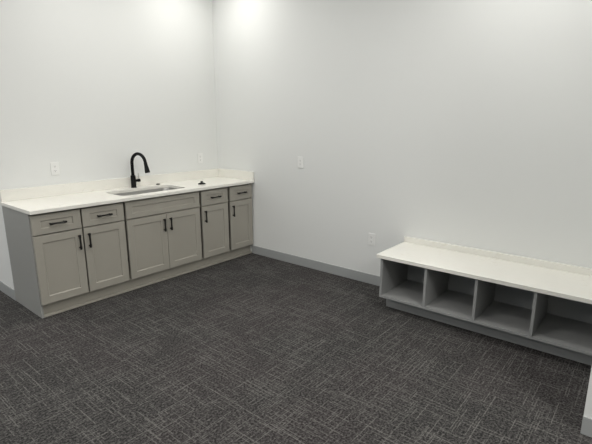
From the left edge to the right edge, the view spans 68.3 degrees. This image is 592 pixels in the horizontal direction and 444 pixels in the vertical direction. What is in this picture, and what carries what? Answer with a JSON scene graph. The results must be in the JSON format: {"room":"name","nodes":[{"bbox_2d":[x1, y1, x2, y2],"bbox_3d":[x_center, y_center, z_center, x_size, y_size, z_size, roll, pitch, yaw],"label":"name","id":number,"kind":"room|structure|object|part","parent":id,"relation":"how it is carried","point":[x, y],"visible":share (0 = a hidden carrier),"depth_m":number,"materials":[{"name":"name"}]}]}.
{"room":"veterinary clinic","nodes":[
{"label":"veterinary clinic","id":0,"kind":"room"},
{"bbox_2d":[0,225,9,286],"bbox_3d":[-4.099,-1.144,4.954,3.880,3.200,0.120,10,16,39],"label":"wall","id":1,"kind":"structure","parent":0,"point":[4,278],"depth_m":4.04,"materials":[{"name":"paint"}]},
{"bbox_2d":[0,281,15,300],"bbox_3d":[-4.093,0.386,5.210,4.000,0.102,0.008,10,16,39],"label":"baseboard","id":2,"kind":"structure","parent":1,"relation":"attached to","point":[6,289],"depth_m":4.07,"materials":[{"name":"grey plastic"}]},
{"bbox_2d":[0,0,217,288],"bbox_3d":[-1.819,-1.060,4.579,0.120,3.200,2.439,10,16,39],"label":"wall","id":3,"kind":"structure","parent":0,"point":[87,86],"depth_m":4.31,"materials":[{"name":"paint"}]},
{"bbox_2d":[50,162,59,174],"bbox_3d":[-2.249,-0.498,4.070,0.009,0.122,0.075,10,16,39],"label":"wall outlet","id":4,"kind":"object","parent":3,"relation":"attached to","point":[54,166],"visible":1,"depth_m":4.07,"materials":[{"name":"white plastic"}]},
{"bbox_2d":[0,168,218,201],"bbox_3d":[-1.766,-0.430,4.673,0.019,0.101,2.442,10,16,39],"label":"backsplash","id":5,"kind":"structure","parent":3,"relation":"attached to","point":[79,187],"depth_m":4.37,"materials":[{"name":"white stone"}]},
{"bbox_2d":[197,153,202,162],"bbox_3d":[-1.172,-0.780,5.337,0.009,0.122,0.075,10,16,39],"label":"wall outlet","id":6,"kind":"object","parent":3,"relation":"attached to","point":[200,156],"visible":1,"depth_m":5.33,"materials":[{"name":"white plastic"}]},
{"bbox_2d":[0,253,591,443],"bbox_3d":[-1.849,1.259,1.758,12.240,0.080,7.740,10,16,39],"label":"floor","id":7,"kind":"structure","parent":0,"point":[251,348],"depth_m":2.82,"materials":[{"name":"grey carpet"}]},
{"bbox_2d":[2,206,88,317],"bbox_3d":[-2.176,0.299,3.824,0.648,0.883,0.395,10,16,39],"label":"base cabinet","id":8,"kind":"object","parent":7,"relation":"on","point":[46,250],"visible":0.97,"depth_m":3.64,"materials":[{"name":"beige paint"}]},
{"bbox_3d":[-2.321,0.326,3.702,0.586,0.883,0.018,10,16,39],"label":"panel","id":9,"kind":"part","parent":8,"relation":"part of","materials":[{"name":"grey wood"}]},
{"bbox_3d":[-2.160,-0.035,3.735,0.535,0.159,0.383,10,16,39],"label":"drawer","id":10,"kind":"part","parent":8,"relation":"part of","materials":[{"name":"beige paint"}]},
{"bbox_3d":[-1.941,0.006,3.558,0.038,0.019,0.134,10,16,39],"label":"handle","id":11,"kind":"part","parent":8,"relation":"part of","materials":[{"name":"black metal"}]},
{"bbox_3d":[-1.962,0.370,3.658,0.021,0.578,0.383,10,16,39],"label":"door","id":12,"kind":"part","parent":8,"relation":"part of","materials":[{"name":"beige paint"}]},
{"bbox_3d":[-1.841,0.171,3.720,0.038,0.130,0.019,10,16,39],"label":"handle","id":13,"kind":"part","parent":8,"relation":"part of","materials":[{"name":"black metal"}]},
{"bbox_2d":[77,202,129,291],"bbox_3d":[-1.924,0.177,4.108,0.646,0.771,0.392,10,16,39],"label":"base cabinet","id":14,"kind":"object","parent":7,"relation":"on","point":[103,227],"visible":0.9,"depth_m":3.92,"materials":[{"name":"beige paint"}]},
{"bbox_3d":[-1.788,0.157,3.782,0.038,0.130,0.019,10,16,39],"label":"handle","id":15,"kind":"part","parent":14,"relation":"part of","materials":[{"name":"black metal"}]},
{"bbox_3d":[-1.909,-0.102,4.030,0.535,0.159,0.378,10,16,39],"label":"drawer","id":16,"kind":"part","parent":14,"relation":"part of","materials":[{"name":"beige paint"}]},
{"bbox_3d":[-1.690,-0.061,3.853,0.038,0.019,0.134,10,16,39],"label":"handle","id":17,"kind":"part","parent":14,"relation":"part of","materials":[{"name":"black metal"}]},
{"bbox_2d":[43,245,251,317],"bbox_3d":[-1.339,0.533,4.540,0.054,0.112,2.424,10,16,39],"label":"toe kick","id":18,"kind":"object","parent":7,"relation":"on","point":[70,303],"visible":0.77,"depth_m":4.28,"materials":[{"name":"beige paint"}]},
{"bbox_2d":[120,191,201,279],"bbox_3d":[-1.521,0.070,4.581,0.646,0.771,0.867,10,16,39],"label":"base cabinet","id":19,"kind":"object","parent":7,"relation":"on","point":[163,232],"visible":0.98,"depth_m":4.37,"materials":[{"name":"beige paint"}]},
{"bbox_2d":[0,168,253,214],"bbox_3d":[-1.526,-0.370,4.479,0.646,0.132,2.447,10,16,39],"label":"countertop","id":20,"kind":"structure","parent":19,"relation":"on","point":[59,197],"depth_m":4.29,"materials":[{"name":"white stone"}]},
{"bbox_2d":[130,152,149,187],"bbox_3d":[-1.617,-0.536,4.528,0.276,0.373,0.106,10,16,39],"label":"faucet","id":21,"kind":"object","parent":20,"relation":"on","point":[134,180],"visible":1,"depth_m":4.55,"materials":[{"name":"black metal"}]},
{"bbox_3d":[-1.629,-0.598,4.514,0.235,0.245,0.032,7,15,29],"label":"spout","id":22,"kind":"part","parent":21,"relation":"part of","materials":[{"name":"black metal"}]},
{"bbox_2d":[114,188,175,215],"bbox_3d":[-1.522,-0.208,4.484,0.414,0.185,0.776,10,16,39],"label":"sink","id":23,"kind":"object","parent":20,"relation":"in","point":[157,189],"visible":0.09,"depth_m":4.62,"materials":[{"name":"metal"}]},
{"bbox_3d":[-1.442,0.231,4.270,0.021,0.578,0.424,10,16,39],"label":"door","id":24,"kind":"part","parent":19,"relation":"part of","materials":[{"name":"beige paint"}]},
{"bbox_3d":[-1.308,-0.172,4.344,0.021,0.159,0.843,10,16,39],"label":"false drawer","id":25,"kind":"part","parent":19,"relation":"part of","materials":[{"name":"beige paint"}]},
{"bbox_3d":[-1.171,0.160,4.588,0.021,0.578,0.415,10,16,39],"label":"door","id":26,"kind":"part","parent":19,"relation":"part of","materials":[{"name":"beige paint"}]},
{"bbox_2d":[197,187,229,258],"bbox_3d":[-1.115,-0.038,5.059,0.646,0.771,0.404,10,16,39],"label":"base cabinet","id":27,"kind":"object","parent":7,"relation":"on","point":[214,220],"visible":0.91,"depth_m":4.88,"materials":[{"name":"beige paint"}]},
{"bbox_3d":[-1.100,-0.317,4.982,0.535,0.159,0.371,10,16,39],"label":"drawer","id":28,"kind":"part","parent":27,"relation":"part of","materials":[{"name":"beige paint"}]},
{"bbox_3d":[-0.902,0.088,4.905,0.021,0.578,0.371,10,16,39],"label":"door","id":29,"kind":"part","parent":27,"relation":"part of","materials":[{"name":"beige paint"}]},
{"bbox_2d":[225,183,252,250],"bbox_3d":[-0.864,-0.104,5.354,0.646,0.771,0.379,10,16,39],"label":"base cabinet","id":30,"kind":"object","parent":7,"relation":"on","point":[239,196],"visible":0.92,"depth_m":5.17,"materials":[{"name":"beige paint"}]},
{"bbox_3d":[-0.848,-0.383,5.278,0.535,0.159,0.351,10,16,39],"label":"drawer","id":31,"kind":"part","parent":30,"relation":"part of","materials":[{"name":"beige paint"}]},
{"bbox_3d":[-0.650,0.021,5.201,0.021,0.578,0.351,10,16,39],"label":"door","id":32,"kind":"part","parent":30,"relation":"part of","materials":[{"name":"beige paint"}]},
{"bbox_2d":[376,236,591,365],"bbox_3d":[1.465,0.559,3.422,1.607,0.553,0.531,10,16,39],"label":"bench","id":33,"kind":"object","parent":7,"relation":"on","point":[541,305],"visible":1,"depth_m":3.36,"materials":[{"name":"white wood"}]},
{"bbox_3d":[0.883,0.431,3.897,0.020,0.349,0.506,10,16,39],"label":"panel","id":34,"kind":"part","parent":33,"relation":"part of","materials":[{"name":"grey laminate"}]},
{"bbox_2d":[381,280,423,307],"bbox_3d":[1.029,0.620,3.808,0.368,0.020,0.494,10,16,39],"label":"shelf","id":35,"kind":"object","parent":33,"relation":"attached to","point":[409,292],"depth_m":3.77,"materials":[{"name":"grey laminate"}]},
{"bbox_3d":[1.191,0.416,3.962,0.368,0.349,0.012,10,16,39],"label":"panel","id":36,"kind":"part","parent":33,"relation":"part of","materials":[{"name":"grey laminate"}]},
{"bbox_2d":[424,290,473,321],"bbox_3d":[1.329,0.674,3.566,0.368,0.020,0.494,10,16,39],"label":"shelf","id":37,"kind":"object","parent":33,"relation":"attached to","point":[458,304],"depth_m":3.54,"materials":[{"name":"grey laminate"}]},
{"bbox_3d":[1.490,0.471,3.720,0.368,0.349,0.012,10,16,39],"label":"panel","id":38,"kind":"part","parent":33,"relation":"part of","materials":[{"name":"grey laminate"}]},
{"bbox_2d":[474,301,531,337],"bbox_3d":[1.628,0.729,3.324,0.368,0.020,0.494,10,16,39],"label":"shelf","id":39,"kind":"object","parent":33,"relation":"attached to","point":[506,316],"depth_m":3.30,"materials":[{"name":"grey laminate"}]},
{"bbox_3d":[1.790,0.526,3.478,0.368,0.349,0.012,10,16,39],"label":"panel","id":40,"kind":"part","parent":33,"relation":"part of","materials":[{"name":"grey laminate"}]},
{"bbox_2d":[532,313,591,355],"bbox_3d":[1.927,0.784,3.082,0.368,0.020,0.494,10,16,39],"label":"shelf","id":41,"kind":"object","parent":33,"relation":"attached to","point":[572,333],"depth_m":3.07,"materials":[{"name":"grey laminate"}]},
{"bbox_3d":[2.089,0.580,3.236,0.368,0.349,0.012,10,16,39],"label":"panel","id":42,"kind":"part","parent":33,"relation":"part of","materials":[{"name":"grey laminate"}]},
{"bbox_2d":[212,0,591,275],"bbox_3d":[2.077,-0.714,3.049,8.120,3.200,0.120,10,16,39],"label":"wall","id":43,"kind":"structure","parent":0,"point":[467,123],"depth_m":3.86,"materials":[{"name":"paint"}]},
{"bbox_2d":[298,157,302,167],"bbox_3d":[0.048,-0.643,4.704,0.075,0.122,0.009,10,16,39],"label":"wall outlet","id":44,"kind":"object","parent":43,"relation":"attached to","point":[300,159],"visible":1,"depth_m":4.70,"materials":[{"name":"white plastic"}]},
{"bbox_2d":[252,245,379,285],"bbox_3d":[0.250,0.482,4.787,2.065,0.102,0.008,10,16,39],"label":"baseboard","id":45,"kind":"structure","parent":43,"relation":"attached to","point":[337,270],"depth_m":4.78,"materials":[{"name":"grey plastic"}]},
{"bbox_2d":[368,233,374,245],"bbox_3d":[0.745,0.171,4.295,0.075,0.122,0.009,10,16,39],"label":"wall outlet","id":46,"kind":"object","parent":43,"relation":"attached to","point":[371,237],"visible":1,"depth_m":4.29,"materials":[{"name":"white plastic"}]},
{"bbox_2d":[404,236,591,275],"bbox_3d":[1.628,0.271,3.558,1.606,0.051,0.019,10,16,39],"label":"backsplash","id":47,"kind":"structure","parent":43,"relation":"attached to","point":[508,257],"depth_m":3.51,"materials":[{"name":"white stone"}]},
{"bbox_2d":[583,367,591,418],"bbox_3d":[1.986,-0.541,2.284,0.300,3.200,1.203,10,16,39],"label":"wall","id":48,"kind":"structure","parent":0,"point":[588,405],"depth_m":2.23,"materials":[{"name":"paint"}]},
{"bbox_2d":[580,416,591,436],"bbox_3d":[1.600,1.073,2.171,0.301,0.102,0.008,10,16,39],"label":"baseboard","id":49,"kind":"structure","parent":48,"relation":"attached to","point":[586,428],"depth_m":2.25,"materials":[{"name":"grey plastic"}]}
]}

